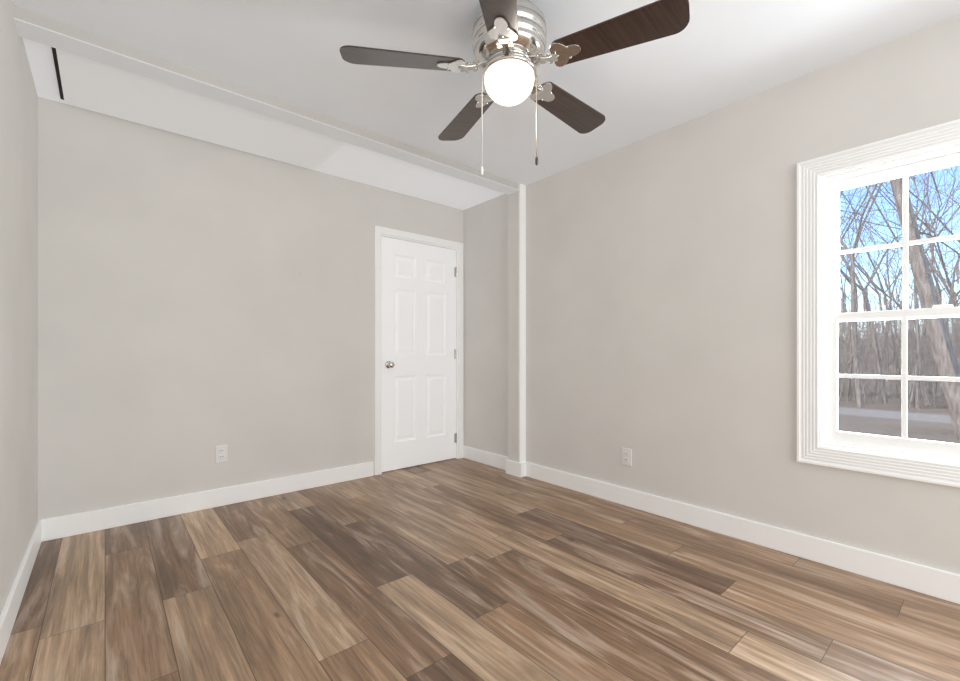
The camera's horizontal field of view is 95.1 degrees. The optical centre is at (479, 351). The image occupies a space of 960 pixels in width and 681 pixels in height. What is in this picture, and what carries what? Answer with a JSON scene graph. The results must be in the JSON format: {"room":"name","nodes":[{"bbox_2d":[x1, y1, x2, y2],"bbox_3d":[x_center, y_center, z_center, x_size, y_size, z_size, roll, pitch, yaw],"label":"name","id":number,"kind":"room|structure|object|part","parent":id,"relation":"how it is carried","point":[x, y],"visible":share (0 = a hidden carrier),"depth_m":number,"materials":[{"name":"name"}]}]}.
{"room":"empty bedroom","nodes":[
{"label":"empty bedroom","id":0,"kind":"room"},
{"bbox_2d":[0,0,37,614],"bbox_3d":[-0.591,-0.180,0.153,0.140,2.440,6.080,0,0,-41],"label":"wall","id":1,"kind":"structure","parent":0,"point":[18,307],"depth_m":1.84,"materials":[{"name":"paint"}]},
{"bbox_2d":[0,519,47,663],"bbox_3d":[-0.532,0.980,0.204,0.016,0.120,5.800,0,0,-40],"label":"baseboard","id":2,"kind":"structure","parent":1,"relation":"attached to","point":[8,615],"depth_m":1.80,"materials":[{"name":"white wood"}]},
{"bbox_2d":[38,97,463,519],"bbox_3d":[-1.337,-0.180,3.421,2.970,2.440,0.140,0,0,-41],"label":"wall","id":3,"kind":"structure","parent":0,"point":[190,317],"depth_m":2.87,"materials":[{"name":"paint"}]},
{"bbox_2d":[48,461,373,539],"bbox_3d":[-1.646,0.980,3.055,1.966,0.120,0.016,0,0,-40],"label":"baseboard","id":4,"kind":"structure","parent":3,"relation":"attached to","point":[101,519],"depth_m":2.86,"materials":[{"name":"white wood"}]},
{"bbox_2d":[215,445,227,462],"bbox_3d":[-1.749,0.690,2.971,0.072,0.116,0.010,0,0,-41],"label":"electrical outlet","id":5,"kind":"object","parent":3,"relation":"attached to","point":[221,453],"visible":1,"depth_m":2.97,"materials":[{"name":"white plastic"}]},
{"bbox_2d":[374,225,462,474],"bbox_3d":[-0.572,-0.013,4.062,0.949,2.107,0.160,0,0,-41],"label":"door frame","id":6,"kind":"structure","parent":3,"relation":"attached to","point":[379,231],"depth_m":3.79,"materials":[{"name":"white wood"}]},
{"bbox_2d":[382,236,456,471],"bbox_3d":[-0.517,0.019,4.006,0.814,2.026,0.082,0,0,-41],"label":"door","id":7,"kind":"structure","parent":3,"relation":"in","point":[418,348],"depth_m":4.00,"materials":[{"name":"white wood"}]},
{"bbox_3d":[-0.771,0.110,3.782,0.066,0.066,0.070,0,0,-40],"label":"knob","id":8,"kind":"part","parent":7,"relation":"part of","materials":[{"name":"silver metal"}]},
{"bbox_3d":[-0.236,0.026,4.280,0.031,1.717,0.013,0,0,-41],"label":"door hinge","id":9,"kind":"part","parent":7,"relation":"part of","materials":[{"name":"silver metal"}]},
{"bbox_2d":[0,458,959,680],"bbox_3d":[0.592,1.100,1.163,3.250,0.120,6.080,0,0,-41],"label":"floor","id":10,"kind":"structure","parent":0,"point":[460,569],"depth_m":1.84,"materials":[{"name":"brown wood"}]},
{"bbox_2d":[508,191,518,461],"bbox_3d":[0.308,-0.154,3.729,0.068,2.388,0.130,0,0,-41],"label":"pilaster","id":11,"kind":"object","parent":10,"relation":"on","point":[513,326],"visible":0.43,"depth_m":3.71,"materials":[{"name":"paint"}]},
{"bbox_2d":[13,0,959,209],"bbox_3d":[0.592,-1.475,1.163,3.250,0.150,6.080,0,0,-41],"label":"ceiling","id":12,"kind":"structure","parent":0,"point":[713,55],"depth_m":2.11,"materials":[{"name":"paint"}]},
{"bbox_2d":[51,47,63,99],"bbox_3d":[-2.095,-1.394,2.186,0.026,0.012,0.607,0,0,-41],"label":"air vent","id":13,"kind":"object","parent":12,"relation":"attached to","point":[57,72],"visible":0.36,"depth_m":2.18,"materials":[{"name":"black metal"}]},
{"bbox_2d":[56,49,345,169],"bbox_3d":[-1.571,-1.382,2.633,1.370,0.016,0.615,0,0,-41],"label":"ceiling hatch","id":14,"kind":"object","parent":12,"relation":"attached to","point":[86,83],"visible":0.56,"depth_m":2.53,"materials":[{"name":"white paint"}]},
{"bbox_2d":[340,0,689,174],"bbox_3d":[0.148,-1.069,1.869,1.276,0.661,1.312,0,0,-41],"label":"ceiling fan","id":15,"kind":"object","parent":12,"relation":"hanging from","point":[509,37],"visible":1,"depth_m":1.74,"materials":[{"name":"brown wood"}]},
{"bbox_3d":[-0.311,-1.180,1.774,0.454,0.038,0.345,0,0,-40],"label":"blade","id":16,"kind":"part","parent":15,"relation":"part of","materials":[{"name":"brown wood"}]},
{"bbox_3d":[-0.065,-1.180,2.228,0.234,0.038,0.491,0,0,-40],"label":"blade","id":17,"kind":"part","parent":15,"relation":"part of","materials":[{"name":"brown wood"}]},
{"bbox_3d":[0.015,-0.971,1.834,0.015,0.393,0.014,0,0,-40],"label":"chain","id":18,"kind":"part","parent":15,"relation":"part of","materials":[{"name":"silver metal"}]},
{"bbox_3d":[0.048,-1.180,1.403,0.429,0.038,0.383,0,0,-40],"label":"blade","id":19,"kind":"part","parent":15,"relation":"part of","materials":[{"name":"brown wood"}]},
{"bbox_3d":[0.122,-1.301,1.834,0.312,0.198,0.312,0,0,-40],"label":"motor","id":20,"kind":"part","parent":15,"relation":"part of","materials":[{"name":"silver metal"}]},
{"bbox_3d":[0.122,-1.100,1.834,0.208,0.111,0.208,0,0,-40],"label":"globe","id":21,"kind":"part","parent":15,"relation":"part of","materials":[{"name":"white glass"}]},
{"bbox_3d":[0.230,-0.994,1.834,0.015,0.348,0.014,0,0,-40],"label":"chain","id":22,"kind":"part","parent":15,"relation":"part of","materials":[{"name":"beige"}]},
{"bbox_3d":[0.429,-1.180,2.141,0.496,0.038,0.159,0,0,-40],"label":"blade","id":23,"kind":"part","parent":15,"relation":"part of","materials":[{"name":"brown wood"}]},
{"bbox_3d":[0.511,-1.180,1.633,0.280,0.038,0.480,0,0,-40],"label":"blade","id":24,"kind":"part","parent":15,"relation":"part of","materials":[{"name":"brown wood"}]},
{"bbox_2d":[464,14,959,574],"bbox_3d":[1.774,-0.180,2.173,0.140,2.440,6.080,0,0,-41],"label":"wall","id":25,"kind":"structure","parent":0,"point":[662,306],"depth_m":2.61,"materials":[{"name":"paint"}]},
{"bbox_2d":[14,6,518,194],"bbox_3d":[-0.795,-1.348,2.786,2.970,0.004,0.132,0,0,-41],"label":"ceiling beam","id":26,"kind":"structure","parent":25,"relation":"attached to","point":[44,36],"depth_m":2.31,"materials":[{"name":"paint"}]},
{"bbox_2d":[463,445,515,475],"bbox_3d":[0.053,0.980,4.057,0.030,0.120,0.700,0,0,-40],"label":"baseboard","id":27,"kind":"structure","parent":25,"relation":"attached to","point":[488,458],"depth_m":4.01,"materials":[{"name":"white wood"}]},
{"bbox_2d":[519,184,525,462],"bbox_3d":[0.354,-0.180,3.673,0.071,2.440,0.014,0,0,-41],"label":"trim","id":28,"kind":"structure","parent":25,"relation":"attached to","point":[522,322],"depth_m":3.66,"materials":[{"name":"white wood"}]},
{"bbox_2d":[622,447,631,465],"bbox_3d":[0.993,0.710,2.972,0.010,0.116,0.072,0,0,-41],"label":"electrical outlet","id":29,"kind":"object","parent":25,"relation":"attached to","point":[627,456],"visible":1,"depth_m":2.97,"materials":[{"name":"white plastic"}]},
{"bbox_2d":[520,462,959,603],"bbox_3d":[1.983,0.980,1.797,0.030,0.120,4.956,0,0,-40],"label":"baseboard","id":30,"kind":"structure","parent":25,"relation":"attached to","point":[933,582],"depth_m":2.30,"materials":[{"name":"white wood"}]},
{"bbox_2d":[797,119,959,487],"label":"window","id":31,"kind":"structure","parent":25,"relation":"in","point":[810,448],"depth_m":2.09,"materials":[{"name":"white wood"}]},
{"bbox_3d":[1.988,0.129,1.886,0.032,0.638,0.796,0,0,-41],"label":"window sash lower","id":32,"kind":"part","parent":31,"relation":"part of","materials":[{"name":"white wood"}]},
{"bbox_3d":[1.988,0.116,1.886,0.004,0.550,0.718,0,0,-40],"label":"sash glass","id":33,"kind":"part","parent":31,"relation":"part of","materials":[{"name":"clear glass"}]},
{"bbox_3d":[2.015,-0.493,1.909,0.004,0.625,0.718,0,0,-40],"label":"sash glass","id":34,"kind":"part","parent":31,"relation":"part of","materials":[{"name":"clear glass"}]},
{"bbox_2d":[932,304,952,307],"bbox_3d":[1.988,-0.196,1.886,0.026,0.012,0.060,0,0,-41],"label":"lock","id":35,"kind":"object","parent":31,"relation":"attached to","point":[941,306],"visible":0.88,"depth_m":1.88,"materials":[{"name":"white metal"}]},
{"label":"outside","id":36,"kind":"structure","parent":0,"visible":0},
{"bbox_2d":[838,361,956,442],"bbox_3d":[61.942,1.590,66.054,260.000,0.001,200.000,0,0,-40],"label":"ground","id":37,"kind":"structure","parent":36,"point":[857,419],"depth_m":10.82,"materials":[{"name":"soil"},{"name":"dry leaves"}]},
{"bbox_2d":[839,293,949,358],"bbox_3d":[51.361,-5.912,55.836,9.364,14.997,56.912,0,0,-41],"label":"trees","id":38,"kind":"object","parent":37,"relation":"on","point":[867,334],"depth_m":59.62,"materials":[{"name":"brown plant"}]},
{"bbox_2d":[838,275,959,408],"bbox_3d":[22.462,-0.487,24.753,35.772,4.167,15.263,0,0,-41],"label":"trees","id":39,"kind":"object","parent":37,"relation":"on","point":[925,388],"depth_m":14.15,"materials":[{"name":"brown plant"}]},
{"bbox_2d":[838,249,959,373],"bbox_3d":[29.532,-3.912,32.106,5.384,10.997,32.724,0,0,-41],"label":"trees","id":40,"kind":"object","parent":37,"relation":"on","point":[883,368],"depth_m":33.94,"materials":[{"name":"brown plant"}]},
{"bbox_2d":[839,172,959,375],"bbox_3d":[33.543,-5.404,40.001,53.680,14.017,25.524,0,0,-41],"label":"trees","id":41,"kind":"object","parent":37,"relation":"on","point":[896,286],"depth_m":28.95,"materials":[{"name":"brown plant"}]},
{"bbox_2d":[840,165,959,443],"bbox_3d":[13.540,-6.341,14.982,28.401,15.913,18.123,0,0,-41],"label":"trees","id":42,"kind":"object","parent":37,"relation":"on","point":[944,353],"depth_m":13.03,"materials":[{"name":"brown plant"}]}
]}

